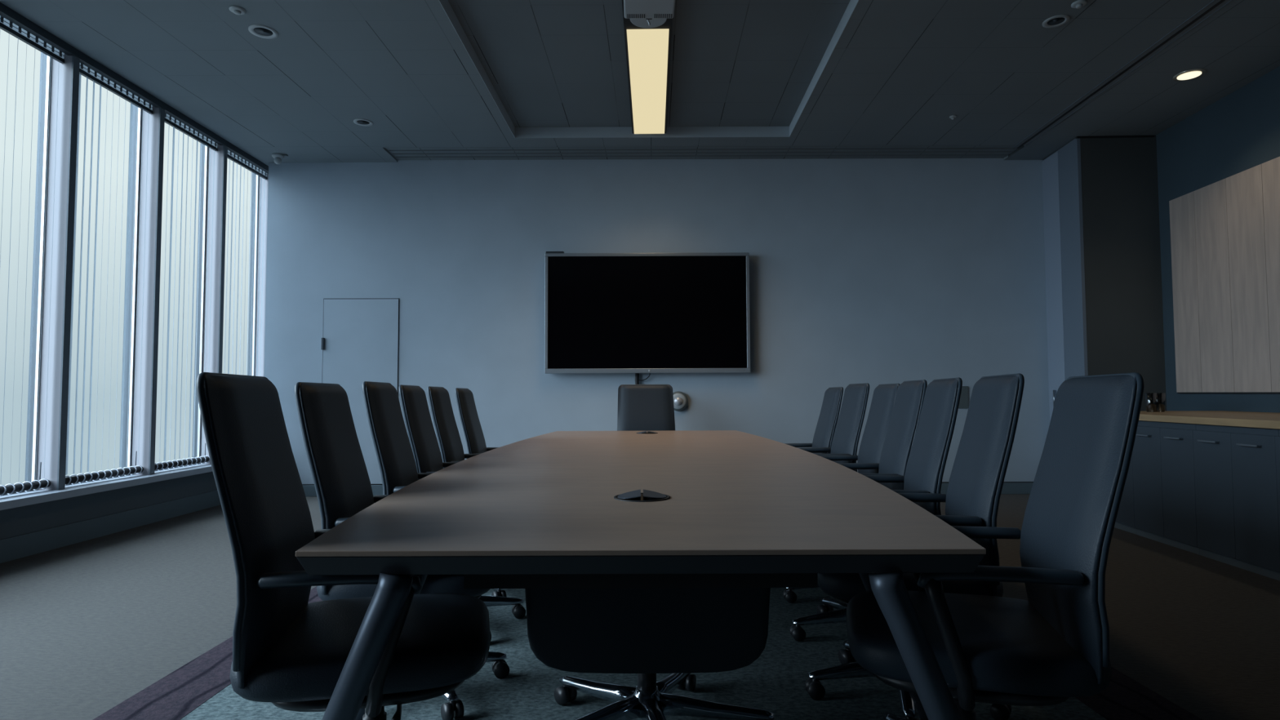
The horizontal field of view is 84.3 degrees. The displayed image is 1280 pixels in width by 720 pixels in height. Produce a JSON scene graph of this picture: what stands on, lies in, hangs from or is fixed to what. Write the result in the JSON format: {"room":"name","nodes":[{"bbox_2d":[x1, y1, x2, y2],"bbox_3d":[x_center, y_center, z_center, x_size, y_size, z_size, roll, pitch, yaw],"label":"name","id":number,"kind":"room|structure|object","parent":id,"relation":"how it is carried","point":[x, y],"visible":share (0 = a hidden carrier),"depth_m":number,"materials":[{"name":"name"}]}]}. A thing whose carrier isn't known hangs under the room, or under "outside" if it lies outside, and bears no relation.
{"room":"conference room","nodes":[
{"label":"conference room","id":0,"kind":"room"},
{"bbox_2d":[0,471,217,539],"bbox_3d":[-4.291,1.048,2.804,0.310,0.360,10.900,0,-3,0],"label":"wall","id":1,"kind":"structure","parent":0,"point":[18,521],"depth_m":5.38,"materials":[{"name":"grey paint"}]},
{"bbox_2d":[4,52,79,494],"bbox_3d":[-4.208,-0.788,4.638,0.230,3.400,0.925,0,-3,0],"label":"window","id":2,"kind":"structure","parent":1,"relation":"in","point":[45,72],"depth_m":5.04,"materials":[{"name":"clear glass"}]},
{"bbox_2d":[0,15,64,496],"bbox_3d":[-4.168,-0.702,4.605,0.070,3.175,0.867,0,-3,0],"label":"vertical blind","id":3,"kind":"object","parent":2,"relation":"attached to","point":[6,25],"visible":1,"depth_m":4.80,"materials":[{"name":"fabric"}]},
{"bbox_2d":[0,463,212,510],"bbox_3d":[-4.222,0.822,2.441,0.450,0.053,10.153,0,-3,0],"label":"trim","id":4,"kind":"structure","parent":1,"relation":"on","point":[31,497],"depth_m":5.27,"materials":[{"name":"silver metal"}]},
{"bbox_2d":[0,489,221,563],"bbox_3d":[-4.128,1.145,2.650,0.015,0.150,10.600,0,-3,0],"label":"baseboard","id":5,"kind":"structure","parent":1,"relation":"attached to","point":[13,548],"depth_m":5.38,"materials":[{"name":"grey paint"}]},
{"bbox_2d":[66,104,164,484],"bbox_3d":[-4.208,-0.744,5.564,0.230,3.400,0.925,0,-3,0],"label":"window","id":6,"kind":"structure","parent":1,"relation":"in","point":[128,384],"depth_m":5.96,"materials":[{"name":"clear glass"}]},
{"bbox_2d":[65,62,152,485],"bbox_3d":[-4.167,-0.658,5.531,0.070,3.175,0.867,0,-3,0],"label":"vertical blind","id":7,"kind":"object","parent":6,"relation":"attached to","point":[85,71],"visible":0.89,"depth_m":5.43,"materials":[{"name":"fabric"}]},
{"bbox_2d":[158,142,227,466],"bbox_3d":[-4.207,-0.700,6.490,0.230,3.400,0.925,0,-3,0],"label":"window","id":8,"kind":"structure","parent":1,"relation":"in","point":[204,153],"depth_m":6.91,"materials":[{"name":"clear glass"}]},
{"bbox_2d":[154,112,217,471],"bbox_3d":[-4.167,-0.615,6.457,0.070,3.175,0.867,0,-3,0],"label":"vertical blind","id":9,"kind":"object","parent":8,"relation":"attached to","point":[169,120],"visible":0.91,"depth_m":6.45,"materials":[{"name":"fabric"}]},
{"bbox_2d":[247,172,268,376],"bbox_3d":[-4.207,-0.657,7.416,0.230,3.400,0.925,0,-3,0],"label":"window","id":10,"kind":"structure","parent":1,"relation":"in","point":[253,174],"depth_m":7.83,"materials":[{"name":"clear glass"}]},
{"bbox_2d":[224,150,266,376],"bbox_3d":[-4.167,-0.571,7.383,0.070,3.175,0.867,0,-3,0],"label":"vertical blind","id":11,"kind":"object","parent":10,"relation":"attached to","point":[231,156],"visible":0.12,"depth_m":7.44,"materials":[{"name":"fabric"}]},
{"bbox_2d":[0,0,1279,165],"bbox_3d":[1.046,-2.530,2.922,10.290,0.301,11.000,0,-3,0],"label":"ceiling","id":12,"kind":"structure","parent":0,"point":[427,74],"depth_m":5.55,"materials":[{"name":"paint"}]},
{"bbox_2d":[228,5,245,14],"bbox_3d":[-2.628,-2.273,4.613,0.096,0.030,0.096,0,-3,0],"label":"ceiling detector","id":13,"kind":"object","parent":12,"relation":"attached to","point":[237,10],"visible":1,"depth_m":4.59,"materials":[{"name":"grey plastic"}]},
{"bbox_2d":[248,24,278,39],"bbox_3d":[-2.608,-2.272,4.893,0.184,0.006,0.184,0,-3,0],"label":"recessed light","id":14,"kind":"object","parent":12,"relation":"in","point":[261,31],"visible":1,"depth_m":4.89,"materials":[{"name":"grey plastic"}]},
{"bbox_2d":[271,152,288,164],"bbox_3d":[-3.776,-2.103,7.408,0.158,0.098,0.116,0,-3,0],"label":"dome camera","id":15,"kind":"object","parent":12,"relation":"attached to","point":[277,157],"visible":1,"depth_m":7.38,"materials":[{"name":"grey plastic"}]},
{"bbox_2d":[353,118,373,126],"bbox_3d":[-2.558,-2.195,6.531,0.170,0.006,0.170,0,-3,0],"label":"recessed light","id":16,"kind":"object","parent":12,"relation":"in","point":[360,122],"visible":1,"depth_m":6.53,"materials":[{"name":"grey plastic"}]},
{"bbox_2d":[622,0,671,133],"bbox_3d":[0.057,-2.329,5.075,0.330,0.103,3.600,0,-3,1],"label":"linear light","id":17,"kind":"object","parent":12,"relation":"attached to","point":[647,50],"visible":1,"depth_m":5.57,"materials":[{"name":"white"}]},
{"bbox_2d":[626,28,669,133],"bbox_3d":[0.072,-2.245,5.877,0.294,0.010,1.960,0,-3,1],"label":"diffuser","id":18,"kind":"object","parent":17,"relation":"attached to","point":[647,49],"depth_m":5.64,"materials":[{"name":"beige plastic"}]},
{"bbox_2d":[623,0,675,28],"bbox_3d":[0.056,-2.222,4.502,0.310,0.186,0.724,0,-3,0],"label":"projector","id":19,"kind":"object","parent":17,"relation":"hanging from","point":[647,14],"visible":1,"depth_m":4.34,"materials":[{"name":"grey plastic"}]},
{"bbox_2d":[626,13,671,17],"bbox_3d":[0.060,-2.136,4.388,0.277,0.004,0.045,0,-3,0],"label":"vent","id":20,"kind":"object","parent":19,"relation":"attached to","point":[628,15],"depth_m":4.39,"materials":[{"name":"grey"}]},
{"bbox_2d":[438,0,858,137],"bbox_3d":[0.059,-2.367,4.234,2.824,0.106,5.435,0,-3,0],"label":"tray","id":21,"kind":"object","parent":12,"relation":"on","point":[536,68],"depth_m":5.58,"materials":[{"name":"paint"}]},
{"bbox_2d":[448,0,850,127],"bbox_3d":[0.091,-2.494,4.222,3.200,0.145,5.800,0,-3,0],"label":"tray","id":22,"kind":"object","parent":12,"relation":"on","point":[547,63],"depth_m":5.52,"materials":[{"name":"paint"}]},
{"bbox_2d":[949,115,956,119],"bbox_3d":[2.852,-2.206,6.441,0.060,0.030,0.060,0,-3,0],"label":"ceiling detector","id":23,"kind":"object","parent":12,"relation":"attached to","point":[953,117],"visible":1,"depth_m":6.43,"materials":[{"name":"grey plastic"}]},
{"bbox_2d":[1042,14,1070,28],"bbox_3d":[2.822,-2.296,4.793,0.164,0.006,0.164,0,-3,0],"label":"recessed light","id":24,"kind":"object","parent":12,"relation":"in","point":[1055,21],"visible":1,"depth_m":4.79,"materials":[{"name":"grey plastic"}]},
{"bbox_2d":[1071,0,1087,8],"bbox_3d":[2.842,-2.294,4.573,0.090,0.030,0.090,0,-3,0],"label":"ceiling detector","id":25,"kind":"object","parent":12,"relation":"attached to","point":[1077,4],"visible":1,"depth_m":4.55,"materials":[{"name":"grey plastic"}]},
{"bbox_2d":[1012,0,1232,148],"bbox_3d":[3.708,-2.346,3.799,0.118,0.005,6.986,0,-3,3],"label":"trim","id":26,"kind":"structure","parent":12,"relation":"attached to","point":[1221,1],"depth_m":5.44,"materials":[{"name":"black"}]},
{"bbox_2d":[1173,68,1205,81],"bbox_3d":[4.362,-2.271,5.612,0.210,0.028,0.210,0,-3,0],"label":"recessed light","id":27,"kind":"object","parent":12,"relation":"in","point":[1190,74],"visible":1,"depth_m":5.60,"materials":[{"name":"beige glass"}]},
{"bbox_2d":[0,493,1279,719],"bbox_3d":[0.879,1.268,2.743,10.650,0.120,11.000,0,-3,0],"label":"floor","id":28,"kind":"structure","parent":0,"point":[86,626],"depth_m":3.39,"materials":[{"name":"carpet"}]},
{"bbox_2d":[93,586,1202,719],"bbox_3d":[0.014,1.260,3.845,3.660,0.005,6.600,0,-3,0],"label":"rug","id":29,"kind":"object","parent":28,"relation":"on","point":[201,689],"visible":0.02,"depth_m":2.55,"materials":[{"name":"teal carpet"}]},
{"bbox_2d":[195,372,489,719],"bbox_3d":[-0.711,0.603,1.886,0.697,1.125,0.648,0,-3,-12],"label":"chair","id":30,"kind":"object","parent":29,"relation":"on","point":[290,652],"visible":0.85,"depth_m":1.64,"materials":[{"name":"grey leather"}]},
{"bbox_2d":[294,382,509,719],"bbox_3d":[-0.835,0.643,2.617,0.697,1.116,0.648,0,-3,-8],"label":"chair","id":31,"kind":"object","parent":29,"relation":"on","point":[341,480],"visible":0.43,"depth_m":2.37,"materials":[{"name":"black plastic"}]},
{"bbox_2d":[362,381,525,641],"bbox_3d":[-0.890,0.669,3.331,0.697,1.130,0.648,0,-3,-7],"label":"chair","id":32,"kind":"object","parent":29,"relation":"on","point":[393,451],"visible":0.36,"depth_m":3.15,"materials":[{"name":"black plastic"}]},
{"bbox_2d":[398,384,506,596],"bbox_3d":[-0.937,0.702,3.938,0.697,1.122,0.648,0,-3,-6],"label":"chair","id":33,"kind":"object","parent":29,"relation":"on","point":[421,433],"visible":0.22,"depth_m":3.71,"materials":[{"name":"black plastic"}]},
{"bbox_2d":[426,386,479,468],"bbox_3d":[-0.962,0.731,4.522,0.697,1.120,0.648,0,-3,-5],"label":"chair","id":34,"kind":"object","parent":29,"relation":"on","point":[449,439],"visible":0.28,"depth_m":4.31,"materials":[{"name":"black leather"}]},
{"bbox_2d":[454,387,497,453],"bbox_3d":[-0.946,0.761,5.115,0.697,1.116,0.648,0,-3,-4],"label":"chair","id":35,"kind":"object","parent":29,"relation":"on","point":[473,431],"visible":0.3,"depth_m":4.90,"materials":[{"name":"black leather"}]},
{"bbox_2d":[295,430,986,719],"bbox_3d":[0.032,0.891,3.966,1.921,0.759,4.913,0,-3,0],"label":"conference table","id":36,"kind":"object","parent":29,"relation":"on","point":[664,508],"visible":1,"depth_m":1.76,"materials":[{"name":"brown laminate"}]},
{"bbox_2d":[617,384,675,431],"bbox_3d":[0.093,0.802,6.530,0.648,1.160,0.697,0,-3,-3],"label":"chair","id":37,"kind":"object","parent":29,"relation":"on","point":[641,407],"visible":0.28,"depth_m":6.79,"materials":[{"name":"black leather"}]},
{"bbox_2d":[524,587,773,719],"bbox_3d":[0.043,0.864,2.212,0.762,0.630,0.802,0,-3,0],"label":"chair","id":38,"kind":"object","parent":29,"relation":"on","point":[646,633],"visible":0.85,"depth_m":1.83,"materials":[{"name":"grey leather"}]},
{"bbox_2d":[784,386,843,453],"bbox_3d":[1.166,0.767,5.403,0.697,1.116,0.648,0,-3,4],"label":"chair","id":39,"kind":"object","parent":29,"relation":"on","point":[825,428],"visible":0.29,"depth_m":5.26,"materials":[{"name":"black leather"}]},
{"bbox_2d":[799,382,869,471],"bbox_3d":[1.158,0.729,4.796,0.697,1.135,0.648,0,-3,2],"label":"chair","id":40,"kind":"object","parent":29,"relation":"on","point":[845,442],"visible":0.39,"depth_m":4.67,"materials":[{"name":"black leather"}]},
{"bbox_2d":[782,379,927,603],"bbox_3d":[1.088,0.676,3.672,0.697,1.135,0.648,-1,-3,9],"label":"chair","id":41,"kind":"object","parent":29,"relation":"on","point":[909,397],"visible":0.3,"depth_m":3.54,"materials":[{"name":"black leather"}]},
{"bbox_2d":[819,383,900,483],"bbox_3d":[1.160,0.707,4.236,0.697,1.125,0.648,0,-3,6],"label":"chair","id":42,"kind":"object","parent":29,"relation":"on","point":[884,395],"visible":0.26,"depth_m":4.15,"materials":[{"name":"black leather"}]},
{"bbox_2d":[789,377,962,641],"bbox_3d":[1.004,0.650,3.103,0.697,1.133,0.648,-1,-3,11],"label":"chair","id":43,"kind":"object","parent":29,"relation":"on","point":[929,451],"visible":0.42,"depth_m":2.98,"materials":[{"name":"black leather"}]},
{"bbox_2d":[804,373,1024,719],"bbox_3d":[0.935,0.623,2.511,0.697,1.133,0.648,-1,-3,12],"label":"chair","id":44,"kind":"object","parent":29,"relation":"on","point":[971,498],"visible":0.42,"depth_m":2.31,"materials":[{"name":"black leather"}]},
{"bbox_2d":[846,372,1144,719],"bbox_3d":[0.863,0.601,1.873,0.697,1.118,0.648,-1,-3,15],"label":"chair","id":45,"kind":"object","parent":29,"relation":"on","point":[1051,647],"visible":0.89,"depth_m":1.66,"materials":[{"name":"black leather"}]},
{"bbox_2d":[1114,454,1136,534],"bbox_3d":[4.044,0.902,5.676,0.610,0.864,0.673,0,-3,5],"label":"base cabinet","id":46,"kind":"object","parent":28,"relation":"on","point":[1125,520],"visible":0.07,"depth_m":5.43,"materials":[{"name":"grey laminate"}]},
{"bbox_2d":[1132,420,1199,554],"bbox_3d":[3.987,0.871,5.005,0.610,0.864,0.673,0,-3,5],"label":"base cabinet","id":47,"kind":"object","parent":28,"relation":"on","point":[1163,460],"visible":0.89,"depth_m":4.99,"materials":[{"name":"blue laminate"}]},
{"bbox_2d":[1192,423,1279,581],"bbox_3d":[3.931,0.839,4.334,0.610,0.864,0.673,0,-3,5],"label":"base cabinet","id":48,"kind":"object","parent":28,"relation":"on","point":[1235,473],"visible":1,"depth_m":4.32,"materials":[{"name":"blue laminate"}]},
{"bbox_2d":[1275,429,1279,542],"bbox_3d":[3.875,0.808,3.662,0.610,0.864,0.673,0,-3,5],"label":"base cabinet","id":49,"kind":"object","parent":28,"relation":"on","point":[1277,437],"visible":0.96,"depth_m":4.01,"materials":[{"name":"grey laminate"}]},
{"bbox_2d":[1138,410,1279,429],"bbox_3d":[4.288,0.400,4.738,1.249,0.047,2.837,0,-3,4],"label":"countertop","id":50,"kind":"structure","parent":49,"relation":"on","point":[1225,418],"depth_m":4.77,"materials":[{"name":"brown wood"}]},
{"bbox_2d":[1144,392,1156,412],"bbox_3d":[4.201,0.349,5.809,0.082,0.156,0.082,0,-3,0],"label":"tumbler","id":51,"kind":"object","parent":50,"relation":"on","point":[1150,399],"visible":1,"depth_m":5.79,"materials":[{"name":"clear glass"}]},
{"bbox_2d":[1155,392,1165,412],"bbox_3d":[4.286,0.349,5.829,0.082,0.156,0.082,0,-3,0],"label":"tumbler","id":52,"kind":"object","parent":50,"relation":"on","point":[1160,397],"visible":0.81,"depth_m":5.80,"materials":[{"name":"clear glass"}]},
{"bbox_2d":[263,158,1049,484],"bbox_3d":[0.188,-0.509,7.686,8.420,3.900,0.200,0,-3,0],"label":"wall","id":53,"kind":"structure","parent":0,"point":[875,272],"depth_m":7.61,"materials":[{"name":"paint"}]},
{"bbox_2d":[0,2,268,173],"bbox_3d":[-4.115,-2.491,2.871,0.048,0.365,10.700,0,-3,0],"label":"trim","id":54,"kind":"structure","parent":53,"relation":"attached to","point":[6,12],"depth_m":5.53,"materials":[{"name":"grey"}]},
{"bbox_2d":[320,297,399,484],"bbox_3d":[-2.991,0.326,7.532,0.819,1.979,0.030,0,-3,0],"label":"door","id":55,"kind":"structure","parent":53,"relation":"in","point":[360,340],"depth_m":7.56,"materials":[{"name":"grey"}]},
{"bbox_2d":[544,252,750,373],"bbox_3d":[0.077,-0.496,7.520,2.166,1.274,0.130,0,-3,0],"label":"wall tv","id":56,"kind":"object","parent":53,"relation":"attached to","point":[605,313],"visible":1,"depth_m":7.47,"materials":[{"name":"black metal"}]},
{"bbox_2d":[546,251,564,253],"bbox_3d":[-0.904,-1.141,7.520,0.190,0.022,0.060,0,-3,0],"label":"bar","id":57,"kind":"object","parent":56,"relation":"on","point":[546,251],"visible":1,"depth_m":7.49,"materials":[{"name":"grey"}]},
{"bbox_2d":[635,373,650,384],"bbox_3d":[0.032,0.604,7.504,0.170,0.961,0.063,0,-3,0],"label":"cable","id":58,"kind":"object","parent":56,"relation":"hanging from","point":[637,375],"visible":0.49,"depth_m":7.50,"materials":[{"name":"black plastic"}]},
{"bbox_2d":[302,481,1033,496],"bbox_3d":[0.177,1.369,7.491,8.385,0.130,0.012,0,-3,0],"label":"baseboard","id":59,"kind":"structure","parent":53,"relation":"attached to","point":[1008,487],"depth_m":7.49,"materials":[{"name":"blue plastic"}]},
{"bbox_2d":[672,391,688,411],"bbox_3d":[0.406,0.438,7.505,0.210,0.210,0.072,0,-3,0],"label":"wall speaker","id":60,"kind":"object","parent":53,"relation":"attached to","point":[680,398],"visible":0.75,"depth_m":7.49,"materials":[{"name":"grey metal"}]},
{"bbox_2d":[389,145,1019,157],"bbox_3d":[0.657,-2.185,7.399,6.530,0.010,0.315,0,-3,0],"label":"trim","id":61,"kind":"structure","parent":53,"relation":"attached to","point":[929,145],"depth_m":7.44,"materials":[{"name":"grey paint"}]},
{"bbox_2d":[958,386,968,408],"bbox_3d":[3.437,0.396,7.533,0.124,0.236,0.018,0,-3,0],"label":"switch panel","id":62,"kind":"object","parent":53,"relation":"attached to","point":[963,403],"visible":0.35,"depth_m":7.53,"materials":[{"name":"grey plastic"}]},
{"bbox_2d":[1041,138,1088,380],"bbox_3d":[4.350,-0.385,7.222,0.030,3.580,0.712,0,-3,5],"label":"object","id":63,"kind":"structure","parent":53,"relation":"attached to","point":[1075,344],"depth_m":7.05,"materials":[{"name":"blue paint"}]},
{"bbox_2d":[1044,135,1166,411],"bbox_3d":[4.754,-0.390,7.286,0.889,3.592,0.880,0,-3,0],"label":"wall pier","id":64,"kind":"object","parent":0,"point":[1123,291],"visible":0.45,"depth_m":6.88,"materials":[{"name":"grey paint"}]},
{"bbox_2d":[1041,151,1065,422],"bbox_3d":[4.336,-0.383,7.409,0.047,3.552,0.338,0,-3,4],"label":"wall","id":65,"kind":"structure","parent":64,"relation":"attached to","point":[1050,169],"depth_m":7.43,"materials":[{"name":"blue"}]},
{"bbox_2d":[1155,66,1279,413],"bbox_3d":[4.868,-0.636,2.182,0.299,3.602,9.549,0,-3,4],"label":"wall","id":66,"kind":"structure","parent":0,"point":[1238,132],"depth_m":6.18,"materials":[{"name":"blue paint"}]},
{"bbox_2d":[1075,135,1154,138],"bbox_3d":[4.671,-2.191,6.950,0.744,0.020,0.023,0,-3,2],"label":"trim","id":67,"kind":"structure","parent":66,"relation":"attached to","point":[1108,136],"depth_m":6.94,"materials":[{"name":"black"}]},
{"bbox_2d":[1168,156,1279,393],"bbox_3d":[4.899,-0.685,4.792,0.028,1.825,3.759,0,-3,4],"label":"wall panel","id":68,"kind":"object","parent":66,"relation":"attached to","point":[1225,233],"visible":1,"depth_m":5.95,"materials":[{"name":"brown wood"}]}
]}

